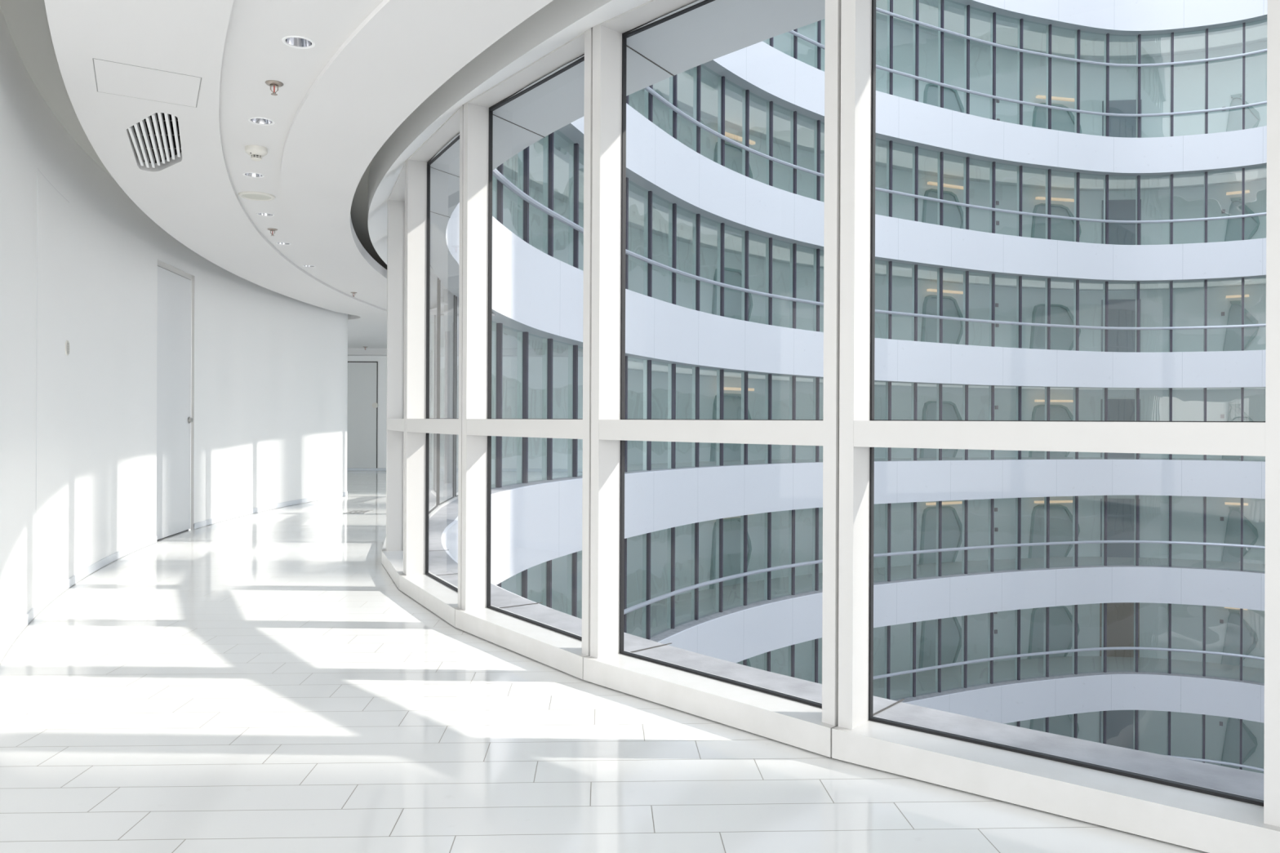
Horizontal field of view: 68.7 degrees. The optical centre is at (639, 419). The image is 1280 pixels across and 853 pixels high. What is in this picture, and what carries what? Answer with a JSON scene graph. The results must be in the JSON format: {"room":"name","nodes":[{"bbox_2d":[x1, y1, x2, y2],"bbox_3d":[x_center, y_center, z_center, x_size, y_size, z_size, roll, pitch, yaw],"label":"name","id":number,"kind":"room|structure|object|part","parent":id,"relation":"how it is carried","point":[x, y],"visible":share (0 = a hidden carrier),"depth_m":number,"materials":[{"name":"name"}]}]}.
{"room":"office building corridor","nodes":[
{"label":"office building corridor","id":0,"kind":"room"},
{"bbox_2d":[0,6,347,647],"bbox_3d":[-5.914,-0.416,9.062,6.168,3.180,11.478,0,0,0],"label":"wall","id":1,"kind":"structure","parent":0,"point":[271,367],"depth_m":8.02,"materials":[{"name":"paint"}]},
{"bbox_2d":[35,168,69,604],"bbox_3d":[-3.837,-0.204,6.094,0.043,2.634,0.974,0,0,-21],"label":"door","id":2,"kind":"structure","parent":1,"relation":"in","point":[52,208],"depth_m":6.09,"materials":[{"name":"paint"}]},
{"bbox_3d":[-3.972,-0.497,6.494,0.009,0.110,0.110,0,0,-20],"label":"round plate","id":3,"kind":"part","parent":2,"relation":"part of","materials":[{"name":"white plastic"}]},
{"bbox_2d":[0,535,156,662],"bbox_3d":[-5.917,1.139,6.149,6.176,0.063,5.668,0,0,0],"label":"baseboard","id":4,"kind":"structure","parent":1,"relation":"attached to","point":[41,605],"depth_m":6.39,"materials":[{"name":"white paint"}]},
{"bbox_2d":[155,259,194,540],"bbox_3d":[-4.745,-0.191,9.501,0.084,2.740,1.060,0,0,-8],"label":"door","id":5,"kind":"structure","parent":1,"relation":"in","point":[175,288],"depth_m":9.54,"materials":[{"name":"white paint"}]},
{"bbox_3d":[-4.780,0.004,9.956,0.030,0.068,0.068,0,0,-8],"label":"handle","id":6,"kind":"part","parent":5,"relation":"part of","materials":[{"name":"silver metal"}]},
{"bbox_2d":[193,491,347,528],"bbox_3d":[-6.773,1.135,12.420,4.464,0.063,4.779,0,0,0],"label":"baseboard","id":7,"kind":"structure","parent":1,"relation":"attached to","point":[197,525],"depth_m":12.02,"materials":[{"name":"white paint"}]},
{"bbox_2d":[428,265,440,518],"bbox_3d":[-2.500,-0.411,11.073,0.272,3.200,1.365,0,0,-6],"label":"window","id":8,"kind":"structure","parent":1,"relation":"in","point":[433,507],"depth_m":11.25,"materials":[{"name":"white metal"}]},
{"bbox_3d":[-2.463,0.580,11.078,0.130,0.998,1.206,0,0,0],"label":"pane","id":9,"kind":"part","parent":8,"relation":"part of","materials":[{"name":"clear glass"}]},
{"bbox_3d":[-2.456,-0.911,11.078,0.130,1.800,1.206,0,0,0],"label":"pane","id":10,"kind":"part","parent":8,"relation":"part of","materials":[{"name":"clear glass"}]},
{"bbox_2d":[438,280,457,507],"bbox_3d":[-2.600,-0.411,12.398,0.272,3.200,1.361,0,0,-2],"label":"window","id":11,"kind":"structure","parent":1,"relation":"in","point":[448,497],"depth_m":13.00,"materials":[{"name":"white metal"}]},
{"bbox_2d":[442,296,457,498],"bbox_3d":[-2.575,-0.411,13.715,0.272,3.200,1.360,0,0,5],"label":"window","id":12,"kind":"structure","parent":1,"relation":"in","point":[455,348],"depth_m":13.11,"materials":[{"name":"white metal"}]},
{"bbox_2d":[0,0,553,328],"bbox_3d":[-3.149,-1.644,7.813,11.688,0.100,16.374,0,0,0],"label":"ceiling","id":13,"kind":"structure","parent":0,"point":[194,199],"depth_m":4.81,"materials":[{"name":"white paint"}]},
{"bbox_2d":[92,57,201,107],"bbox_3d":[-2.331,-1.590,4.438,0.437,0.003,0.498,0,0,-28],"label":"ceiling hatch","id":14,"kind":"object","parent":13,"relation":"attached to","point":[111,77],"visible":1,"depth_m":4.42,"materials":[{"name":"white paint"}]},
{"bbox_2d":[126,112,182,171],"bbox_3d":[-2.810,-1.742,5.432,0.265,0.300,1.337,0,0,-25],"label":"ceiling vent","id":15,"kind":"object","parent":13,"relation":"in","point":[155,140],"visible":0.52,"depth_m":5.54,"materials":[{"name":"white metal"}]},
{"bbox_2d":[368,0,650,303],"bbox_3d":[-0.708,-1.833,7.078,2.445,0.300,14.054,0,0,-26],"label":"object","id":16,"kind":"structure","parent":13,"relation":"attached to","point":[558,22],"depth_m":4.78,"materials":[{"name":"white paint"}]},
{"bbox_2d":[218,0,458,313],"bbox_3d":[-0.761,-1.608,7.450,6.042,0.001,13.700,0,0,0],"label":"ceiling","id":17,"kind":"structure","parent":0,"point":[255,53],"depth_m":4.60,"materials":[{"name":"white paint"}]},
{"bbox_2d":[242,172,264,177],"bbox_3d":[-2.550,-1.665,6.177,0.135,0.103,0.135,0,0,10],"label":"recessed light","id":18,"kind":"object","parent":17,"relation":"in","point":[254,175],"visible":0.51,"depth_m":6.21,"materials":[{"name":"grey"}]},
{"bbox_2d":[244,144,267,161],"bbox_3d":[-2.280,-1.577,5.561,0.126,0.076,0.126,0,0,0],"label":"smoke detector","id":19,"kind":"object","parent":17,"relation":"attached to","point":[256,153],"visible":1,"depth_m":5.53,"materials":[{"name":"white plastic"}]},
{"bbox_2d":[238,191,275,200],"bbox_3d":[-2.763,-1.611,6.751,0.250,0.015,0.250,0,0,0],"label":"ceiling speaker","id":20,"kind":"object","parent":17,"relation":"attached to","point":[251,195],"visible":1,"depth_m":6.73,"materials":[{"name":"white plastic"}]},
{"bbox_2d":[242,194,271,199],"bbox_3d":[-2.763,-1.607,6.751,0.196,0.004,0.196,0,0,0],"label":"grille","id":21,"kind":"object","parent":20,"relation":"attached to","point":[251,197],"depth_m":6.75,"materials":[{"name":"grey metal"}]},
{"bbox_2d":[248,116,275,125],"bbox_3d":[-2.044,-1.662,5.056,0.135,0.103,0.135,0,0,-40],"label":"recessed light","id":22,"kind":"object","parent":17,"relation":"in","point":[256,120],"visible":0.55,"depth_m":5.09,"materials":[{"name":"grey metal"}]},
{"bbox_2d":[256,212,275,216],"bbox_3d":[-2.948,-1.666,7.372,0.135,0.103,0.135,0,0,-30],"label":"recessed light","id":23,"kind":"object","parent":17,"relation":"in","point":[263,214],"visible":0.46,"depth_m":7.41,"materials":[{"name":"grey"}]},
{"bbox_2d":[267,228,277,235],"bbox_3d":[-3.122,-1.592,7.954,0.082,0.056,0.082,0,0,-14],"label":"sprinkler","id":24,"kind":"object","parent":17,"relation":"attached to","point":[270,229],"visible":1,"depth_m":7.94,"materials":[{"name":"silver metal"}]},
{"bbox_2d":[265,80,283,95],"bbox_3d":[-1.752,-1.586,4.485,0.082,0.056,0.082,0,0,-14],"label":"sprinkler","id":25,"kind":"object","parent":17,"relation":"attached to","point":[273,83],"visible":1,"depth_m":4.48,"materials":[{"name":"silver metal"}]},
{"bbox_3d":[-1.752,-1.585,4.485,0.032,0.049,0.024,0,0,20],"label":"frame","id":26,"kind":"part","parent":25,"relation":"part of","materials":[{"name":"silver metal"}]},
{"bbox_2d":[275,241,291,244],"bbox_3d":[-3.273,-1.668,8.596,0.135,0.103,0.135,0,0,20],"label":"recessed light","id":27,"kind":"object","parent":17,"relation":"in","point":[279,242],"visible":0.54,"depth_m":8.63,"materials":[{"name":"grey metal"}]},
{"bbox_2d":[281,35,315,48],"bbox_3d":[-1.456,-1.660,3.994,0.135,0.103,0.135,0,0,0],"label":"recessed light","id":28,"kind":"object","parent":17,"relation":"in","point":[296,42],"visible":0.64,"depth_m":4.03,"materials":[{"name":"white plastic"}]},
{"bbox_2d":[302,265,315,266],"bbox_3d":[-3.487,-1.669,9.865,0.135,0.103,0.135,0,0,-21],"label":"recessed light","id":29,"kind":"object","parent":17,"relation":"in","point":[302,265],"visible":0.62,"depth_m":9.90,"materials":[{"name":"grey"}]},
{"bbox_2d":[347,355,582,469],"bbox_3d":[-4.723,-0.411,21.460,8.551,3.180,0.120,0,0,0],"label":"wall","id":30,"kind":"structure","parent":0,"point":[560,364],"depth_m":21.40,"materials":[{"name":"paint"}]},
{"bbox_2d":[346,361,377,468],"bbox_3d":[-6.677,-0.082,21.380,1.385,2.505,0.040,0,0,0],"label":"door","id":31,"kind":"structure","parent":30,"relation":"in","point":[362,376],"depth_m":21.39,"materials":[{"name":"white paint"}]},
{"bbox_3d":[-6.049,-0.326,21.372,0.130,0.130,0.025,0,0,0],"label":"handle","id":32,"kind":"part","parent":31,"relation":"part of","materials":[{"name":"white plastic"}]},
{"bbox_2d":[346,467,582,471],"bbox_3d":[-4.729,1.144,21.383,8.551,0.063,0.012,0,0,0],"label":"baseboard","id":33,"kind":"structure","parent":30,"relation":"attached to","point":[348,468],"depth_m":21.38,"materials":[{"name":"white paint"}]},
{"bbox_2d":[347,347,582,356],"bbox_3d":[-4.718,-1.526,21.200,8.551,0.150,0.400,0,0,0],"label":"trim","id":34,"kind":"structure","parent":30,"relation":"attached to","point":[351,351],"depth_m":21.00,"materials":[{"name":"white paint"}]},
{"bbox_2d":[347,325,582,349],"bbox_3d":[-4.772,-1.601,18.700,8.442,0.001,5.400,0,0,0],"label":"ceiling","id":35,"kind":"structure","parent":0,"point":[358,336],"depth_m":18.56,"materials":[{"name":"white paint"}]},
{"bbox_2d":[0,471,1205,852],"bbox_3d":[-1.505,1.193,8.729,15.000,0.001,25.459,0,0,0],"label":"floor","id":36,"kind":"structure","parent":0,"point":[261,682],"depth_m":3.46,"materials":[{"name":"tile"}]},
{"bbox_2d":[344,510,373,513],"bbox_3d":[-3.608,1.181,11.982,0.260,0.006,0.400,0,0,0],"label":"box","id":37,"kind":"object","parent":36,"relation":"on","point":[352,511],"visible":1,"depth_m":11.99,"materials":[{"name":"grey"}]},
{"bbox_2d":[382,236,387,550],"bbox_3d":[-2.150,-0.409,8.429,0.272,3.200,1.370,0,0,-13],"label":"window","id":38,"kind":"structure","parent":36,"relation":"on","point":[384,548],"depth_m":7.83,"materials":[{"name":"white metal"}]},
{"bbox_2d":[381,161,431,589],"bbox_3d":[-1.778,-0.408,7.191,0.272,3.200,1.306,0,0,-21],"label":"window","id":39,"kind":"structure","parent":36,"relation":"on","point":[392,558],"depth_m":7.71,"materials":[{"name":"white metal"}]},
{"bbox_2d":[399,104,463,626],"bbox_3d":[-1.245,-0.405,6.016,0.272,3.200,1.361,0,0,-28],"label":"window","id":40,"kind":"structure","parent":36,"relation":"on","point":[437,595],"depth_m":6.52,"materials":[{"name":"white metal"}]},
{"bbox_2d":[455,26,592,679],"bbox_3d":[-0.545,-0.402,4.908,0.272,3.200,1.359,0,0,-37],"label":"window","id":41,"kind":"structure","parent":36,"relation":"on","point":[563,651],"depth_m":5.32,"materials":[{"name":"white metal"}]},
{"bbox_2d":[583,0,840,758],"bbox_3d":[0.312,-0.399,3.897,0.272,3.200,1.379,0,0,-44],"label":"window","id":42,"kind":"structure","parent":36,"relation":"on","point":[797,722],"depth_m":4.07,"materials":[{"name":"white metal"}]},
{"bbox_2d":[831,0,1279,852],"bbox_3d":[1.292,-0.394,3.002,1.364,3.200,0.272,0,0,39],"label":"window","id":43,"kind":"structure","parent":36,"relation":"on","point":[1197,818],"depth_m":2.98,"materials":[{"name":"white metal"}]},
{"label":"outside","id":44,"kind":"structure","parent":0,"visible":0},
{"bbox_2d":[428,0,1267,799],"bbox_3d":[11.209,-11.019,18.595,32.537,52.336,40.106,0,0,0],"label":"office building","id":45,"kind":"structure","parent":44,"point":[1070,195],"depth_m":34.22,"materials":[{"name":"grey"}]},
{"bbox_3d":[11.720,-3.704,18.555,28.491,0.440,34.997,0,0,0],"label":"guard rail","id":46,"kind":"part","parent":45,"relation":"part of","materials":[{"name":"grey"}]},
{"bbox_2d":[502,141,1266,288],"bbox_3d":[11.251,-5.511,26.483,31.565,0.297,23.477,0,0,0],"label":"railing","id":47,"kind":"object","parent":45,"relation":"attached to","point":[642,184],"depth_m":30.33,"materials":[{"name":"white"}]},
{"bbox_3d":[11.684,4.496,18.555,28.491,0.440,34.997,0,0,0],"label":"guard rail","id":48,"kind":"part","parent":45,"relation":"part of","materials":[{"name":"grey"}]},
{"bbox_2d":[627,360,1265,389],"bbox_3d":[14.032,-1.331,28.795,27.482,0.160,21.500,0,0,17],"label":"railing","id":49,"kind":"object","parent":45,"relation":"attached to","point":[708,371],"depth_m":32.70,"materials":[{"name":"white metal"}]},
{"bbox_3d":[11.738,-7.804,18.555,28.491,0.440,34.997,0,0,0],"label":"guard rail","id":50,"kind":"part","parent":45,"relation":"part of","materials":[{"name":"grey"}]},
{"bbox_2d":[653,71,1266,188],"bbox_3d":[11.269,-9.611,26.483,31.565,0.297,23.477,0,0,0],"label":"railing","id":51,"kind":"object","parent":45,"relation":"attached to","point":[1222,171],"depth_m":33.88,"materials":[{"name":"white"}]},
{"bbox_3d":[11.756,-11.904,18.555,28.491,0.440,34.997,0,0,0],"label":"guard rail","id":52,"kind":"part","parent":45,"relation":"part of","materials":[{"name":"grey"}]},
{"bbox_3d":[11.666,8.596,18.555,28.491,0.440,34.997,0,0,0],"label":"guard rail","id":53,"kind":"part","parent":45,"relation":"part of","materials":[{"name":"grey"}]},
{"bbox_3d":[11.764,-13.824,18.555,28.491,0.440,34.997,0,0,0],"label":"guard rail","id":54,"kind":"part","parent":45,"relation":"part of","materials":[{"name":"grey"}]},
{"bbox_2d":[875,0,1266,55],"bbox_3d":[11.292,-15.054,26.483,31.565,0.323,23.477,0,0,0],"label":"railing","id":55,"kind":"object","parent":45,"relation":"attached to","point":[1224,28],"depth_m":35.67,"materials":[{"name":"white"}]},
{"bbox_3d":[19.715,12.656,38.510,1.527,2.400,0.060,0,0,7],"label":"door","id":56,"kind":"part","parent":45,"relation":"part of","materials":[{"name":"grey"}]},
{"bbox_3d":[19.733,8.556,38.510,1.527,2.400,0.060,0,0,7],"label":"door","id":57,"kind":"part","parent":45,"relation":"part of","materials":[{"name":"brown"}]},
{"bbox_3d":[19.751,4.456,38.510,1.527,2.400,0.060,0,0,7],"label":"door","id":58,"kind":"part","parent":45,"relation":"part of","materials":[{"name":"grey"}]},
{"bbox_3d":[19.769,0.356,38.510,1.527,2.400,0.060,0,0,7],"label":"door","id":59,"kind":"part","parent":45,"relation":"part of","materials":[{"name":"grey"}]},
{"bbox_3d":[19.805,-7.844,38.510,1.527,2.400,0.060,0,0,7],"label":"door","id":60,"kind":"part","parent":45,"relation":"part of","materials":[{"name":"grey"}]},
{"bbox_3d":[19.787,-3.744,38.510,1.527,2.400,0.060,0,0,7],"label":"door","id":61,"kind":"part","parent":45,"relation":"part of","materials":[{"name":"grey"}]},
{"bbox_3d":[19.822,-11.944,38.510,1.527,2.400,0.060,0,0,7],"label":"door","id":62,"kind":"part","parent":45,"relation":"part of","materials":[{"name":"grey"}]},
{"bbox_3d":[11.648,12.696,18.555,28.491,0.440,34.997,0,0,0],"label":"guard rail","id":63,"kind":"part","parent":45,"relation":"part of","materials":[{"name":"grey"}]}
]}

